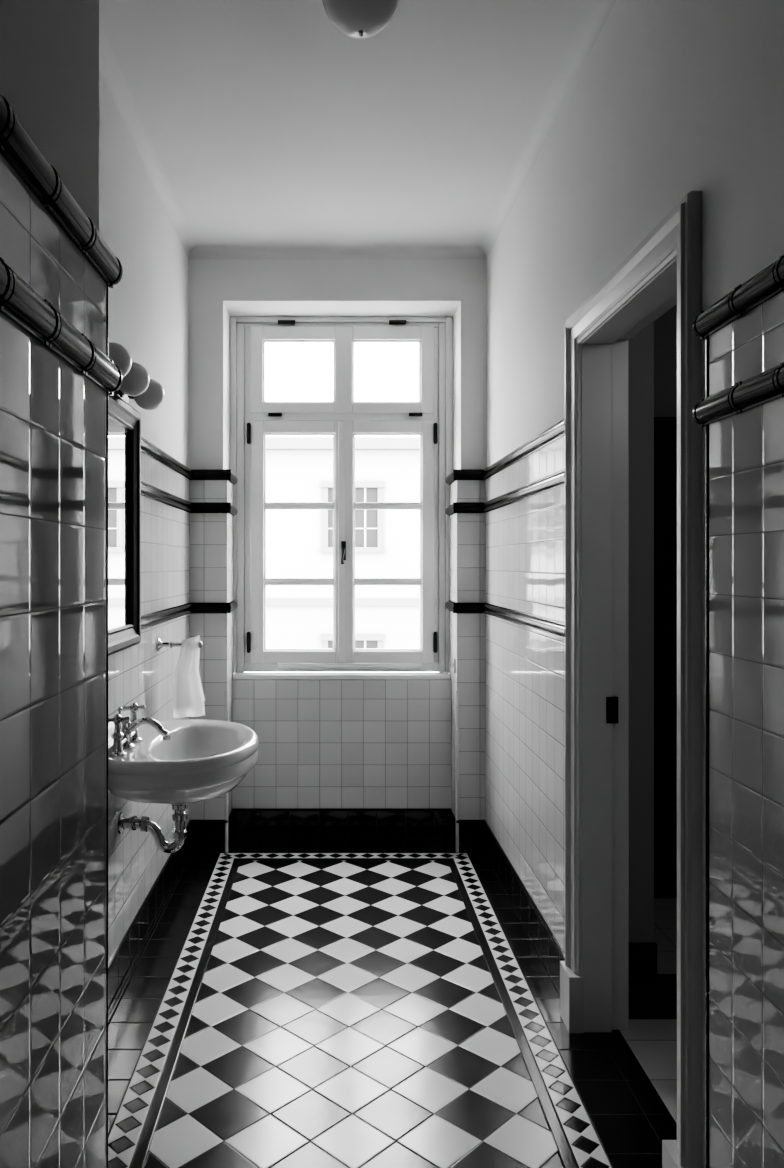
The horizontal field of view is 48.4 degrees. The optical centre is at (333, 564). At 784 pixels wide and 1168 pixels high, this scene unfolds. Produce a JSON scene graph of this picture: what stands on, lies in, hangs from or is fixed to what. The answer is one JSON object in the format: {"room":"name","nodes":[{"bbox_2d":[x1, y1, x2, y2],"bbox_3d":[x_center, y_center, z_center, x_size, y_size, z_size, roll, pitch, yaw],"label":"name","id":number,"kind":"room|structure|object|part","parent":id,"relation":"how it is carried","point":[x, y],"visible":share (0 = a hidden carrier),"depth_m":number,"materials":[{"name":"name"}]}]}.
{"room":"bathroom","nodes":[
{"label":"bathroom","id":0,"kind":"room"},
{"bbox_2d":[0,0,106,1167],"bbox_3d":[-0.644,-0.072,-0.144,0.612,2.985,2.912,0,0,0],"label":"wall","id":1,"kind":"structure","parent":0,"point":[53,418],"depth_m":1.06,"materials":[{"name":"grey tile"}]},
{"bbox_2d":[99,74,189,1015],"bbox_3d":[-0.811,-0.073,3.105,0.203,2.985,3.590,0,0,0],"label":"wall","id":2,"kind":"structure","parent":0,"point":[148,307],"depth_m":3.34,"materials":[{"name":"white paint"}]},
{"bbox_2d":[108,393,140,655],"bbox_3d":[-0.695,-0.130,2.740,0.036,0.810,0.640,0,0,0],"label":"wall mirror","id":3,"kind":"object","parent":2,"relation":"attached to","point":[124,422],"visible":0.6,"depth_m":2.89,"materials":[{"name":"black wood"}]},
{"bbox_2d":[108,416,128,629],"bbox_3d":[-0.708,-0.130,2.740,0.009,0.690,0.520,0,0,0],"label":"mirror glass","id":4,"kind":"object","parent":3,"relation":"attached to","point":[118,426],"depth_m":2.84,"materials":[{"name":"white"}]},
{"bbox_2d":[108,342,164,409],"bbox_3d":[-0.637,-0.555,2.605,0.170,0.100,0.650,0,0,0],"label":"vanity light","id":5,"kind":"object","parent":2,"relation":"attached to","point":[148,394],"visible":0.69,"depth_m":2.57,"materials":[{"name":"white glass"}]},
{"bbox_2d":[108,820,227,971],"bbox_3d":[-0.619,1.268,2.818,0.188,0.016,2.974,0,0,0],"label":"baseboard","id":6,"kind":"structure","parent":2,"relation":"attached to","point":[140,910],"depth_m":3.29,"materials":[{"name":"black tile"}]},
{"bbox_2d":[157,638,202,651],"bbox_3d":[-0.622,0.322,3.520,0.181,0.056,0.056,0,0,0],"label":"towel holder","id":7,"kind":"object","parent":2,"relation":"attached to","point":[160,644],"visible":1,"depth_m":3.51,"materials":[{"name":"silver metal"}]},
{"bbox_2d":[172,635,205,717],"bbox_3d":[-0.586,0.450,3.518,0.132,0.332,0.069,0,0,0],"label":"hand towel","id":8,"kind":"object","parent":7,"relation":"hanging from","point":[188,695],"visible":1,"depth_m":3.50,"materials":[{"name":"white fabric"}]},
{"bbox_2d":[108,703,258,852],"bbox_3d":[-0.482,0.706,2.910,0.459,0.509,0.728,0,0,0],"label":"washbasin","id":9,"kind":"object","parent":2,"relation":"attached to","point":[177,763],"visible":0.99,"depth_m":2.75,"materials":[{"name":"ceramic"}]},
{"bbox_2d":[108,719,258,803],"bbox_3d":[-0.482,0.673,2.910,0.459,0.223,0.728,0,0,0],"label":"basin","id":10,"kind":"object","parent":9,"relation":"in","point":[200,760],"depth_m":2.67,"materials":[{"name":"ceramic"}]},
{"bbox_2d":[141,437,237,629],"bbox_3d":[-0.610,-0.117,2.960,0.206,0.710,3.258,0,0,0],"label":"trim","id":11,"kind":"structure","parent":2,"relation":"attached to","point":[147,490],"depth_m":4.04,"materials":[{"name":"black tile"}]},
{"bbox_2d":[188,260,486,851],"bbox_3d":[0.017,-0.072,4.601,1.480,2.985,0.598,0,0,0],"label":"wall","id":12,"kind":"structure","parent":0,"point":[347,744],"depth_m":4.33,"materials":[{"name":"white paint"}]},
{"bbox_2d":[230,317,452,672],"bbox_3d":[0.040,-0.369,4.643,1.176,1.879,0.115,0,0,0],"label":"window","id":13,"kind":"structure","parent":12,"relation":"in","point":[240,415],"depth_m":4.60,"materials":[{"name":"white paint"}]},
{"bbox_2d":[250,420,340,663],"bbox_3d":[-0.203,-0.122,4.612,0.478,1.284,0.047,0,0,0],"label":"casement","id":14,"kind":"object","parent":13,"relation":"attached to","point":[258,502],"visible":1,"depth_m":4.59,"materials":[{"name":"white paint"}]},
{"bbox_2d":[277,421,420,667],"bbox_3d":[0.080,-0.110,4.580,0.760,1.300,0.019,0,0,0],"label":"astragal","id":15,"kind":"object","parent":14,"relation":"attached to","point":[340,664],"visible":1,"depth_m":4.58,"materials":[{"name":"white paint"}]},
{"bbox_3d":[0.043,-1.032,4.612,0.969,0.460,0.047,0,0,0],"label":"transom sash","id":16,"kind":"part","parent":13,"relation":"part of","materials":[{"name":"white wood"}]},
{"bbox_2d":[247,320,436,652],"bbox_3d":[0.043,-0.412,4.564,1.003,1.748,0.057,0,0,0],"label":"hardware piece","id":17,"kind":"object","parent":13,"relation":"attached to","point":[343,543],"visible":1,"depth_m":4.57,"materials":[{"name":"black metal"}]},
{"bbox_2d":[341,420,433,663],"bbox_3d":[0.282,-0.122,4.612,0.489,1.284,0.047,0,0,0],"label":"casement","id":18,"kind":"object","parent":13,"relation":"attached to","point":[424,429],"visible":0.98,"depth_m":4.59,"materials":[{"name":"white paint"}]},
{"bbox_2d":[232,672,450,679],"bbox_3d":[0.040,0.583,4.569,1.136,0.026,0.102,0,0,0],"label":"window sill","id":19,"kind":"structure","parent":12,"relation":"attached to","point":[246,675],"depth_m":4.52,"materials":[{"name":"white paint"}]},
{"bbox_2d":[232,808,450,810],"bbox_3d":[0.040,1.270,4.513,1.137,0.012,0.009,0,0,0],"label":"baseboard","id":20,"kind":"structure","parent":12,"relation":"attached to","point":[233,809],"depth_m":4.51,"materials":[{"name":"black tile"}]},
{"bbox_2d":[225,690,458,851],"bbox_3d":[0.040,1.020,4.307,1.160,0.800,0.018,0,0,0],"label":"trim","id":21,"kind":"structure","parent":12,"relation":"attached to","point":[226,691],"depth_m":4.30,"materials":[{"name":"tile"}]},
{"bbox_2d":[99,0,615,259],"bbox_3d":[0.015,-1.600,1.650,1.930,0.170,6.500,0,0,0],"label":"ceiling","id":22,"kind":"structure","parent":0,"point":[260,129],"depth_m":3.02,"materials":[{"name":"paint"}]},
{"bbox_2d":[322,0,398,38],"bbox_3d":[0.062,-1.389,2.000,0.180,0.349,0.180,0,0,0],"label":"pendant lamp","id":23,"kind":"object","parent":22,"relation":"hanging from","point":[359,19],"visible":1,"depth_m":1.97,"materials":[{"name":"white glass"}]},
{"bbox_2d":[108,839,676,1167],"bbox_3d":[0.825,1.470,1.500,3.550,0.100,6.200,0,0,0],"label":"floor","id":24,"kind":"structure","parent":0,"point":[287,1003],"depth_m":2.64,"materials":[{"name":"tile"}]},
{"bbox_2d":[485,0,783,1167],"bbox_3d":[0.785,-0.072,1.650,0.196,2.985,6.500,0,0,0],"label":"wall","id":25,"kind":"structure","parent":0,"point":[671,99],"depth_m":1.79,"materials":[{"name":"white paint"}]},
{"bbox_2d":[445,418,564,638],"bbox_3d":[0.667,-0.117,3.667,0.161,0.710,1.843,0,0,0],"label":"trim","id":26,"kind":"structure","parent":25,"relation":"attached to","point":[556,480],"depth_m":3.56,"materials":[{"name":"black tile"}]},
{"bbox_2d":[456,820,564,960],"bbox_3d":[0.676,1.268,3.528,0.143,0.016,1.554,0,0,0],"label":"baseboard","id":27,"kind":"structure","parent":25,"relation":"attached to","point":[537,911],"depth_m":3.43,"materials":[{"name":"black tile"}]},
{"bbox_2d":[581,257,676,1032],"bbox_3d":[0.825,0.360,2.265,0.150,2.120,0.810,0,0,0],"label":"lining","id":28,"kind":"object","parent":25,"relation":"attached to","point":[604,353],"visible":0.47,"depth_m":2.64,"materials":[{"name":"paint"}]},
{"bbox_2d":[606,696,617,722],"bbox_3d":[0.844,0.440,2.646,0.036,0.080,0.020,0,0,0],"label":"strike plate","id":29,"kind":"object","parent":28,"relation":"attached to","point":[611,702],"visible":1,"depth_m":2.64,"materials":[{"name":"black metal"}]},
{"bbox_2d":[560,191,701,1167],"bbox_3d":[0.736,0.325,2.267,0.044,2.190,0.962,0,0,0],"label":"trim","id":30,"kind":"structure","parent":25,"relation":"attached to","point":[679,234],"depth_m":1.81,"materials":[{"name":"paint"}]},
{"bbox_2d":[692,254,783,426],"bbox_3d":[0.679,-0.364,0.037,0.022,0.216,3.173,0,0,0],"label":"trim","id":31,"kind":"structure","parent":25,"relation":"attached to","point":[765,387],"depth_m":1.44,"materials":[{"name":"black ceramic"}]},
{"bbox_2d":[629,304,676,985],"bbox_3d":[1.742,0.070,2.250,1.716,2.700,3.900,0,0,0],"label":"wall","id":32,"kind":"structure","parent":0,"point":[653,351],"depth_m":2.95,"materials":[{"name":"grey paint"}]},
{"bbox_2d":[654,417,676,896],"bbox_3d":[1.540,0.393,3.715,0.820,2.045,0.050,0,0,0],"label":"door","id":33,"kind":"structure","parent":32,"relation":"in","point":[665,428],"depth_m":3.69,"materials":[{"name":"black wood"}]},
{"label":"outside","id":34,"kind":"structure","parent":0,"visible":0},
{"bbox_3d":[0.000,9.520,33.000,80.000,0.200,54.000,0,0,0],"label":"ground","id":35,"kind":"structure","parent":34,"visible":0},
{"bbox_2d":[264,437,419,650],"bbox_3d":[1.000,2.820,29.825,34.400,13.200,8.350,0,0,0],"label":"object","id":36,"kind":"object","parent":35,"relation":"on","point":[299,542],"visible":0.05,"depth_m":26.00,"materials":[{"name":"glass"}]}
]}

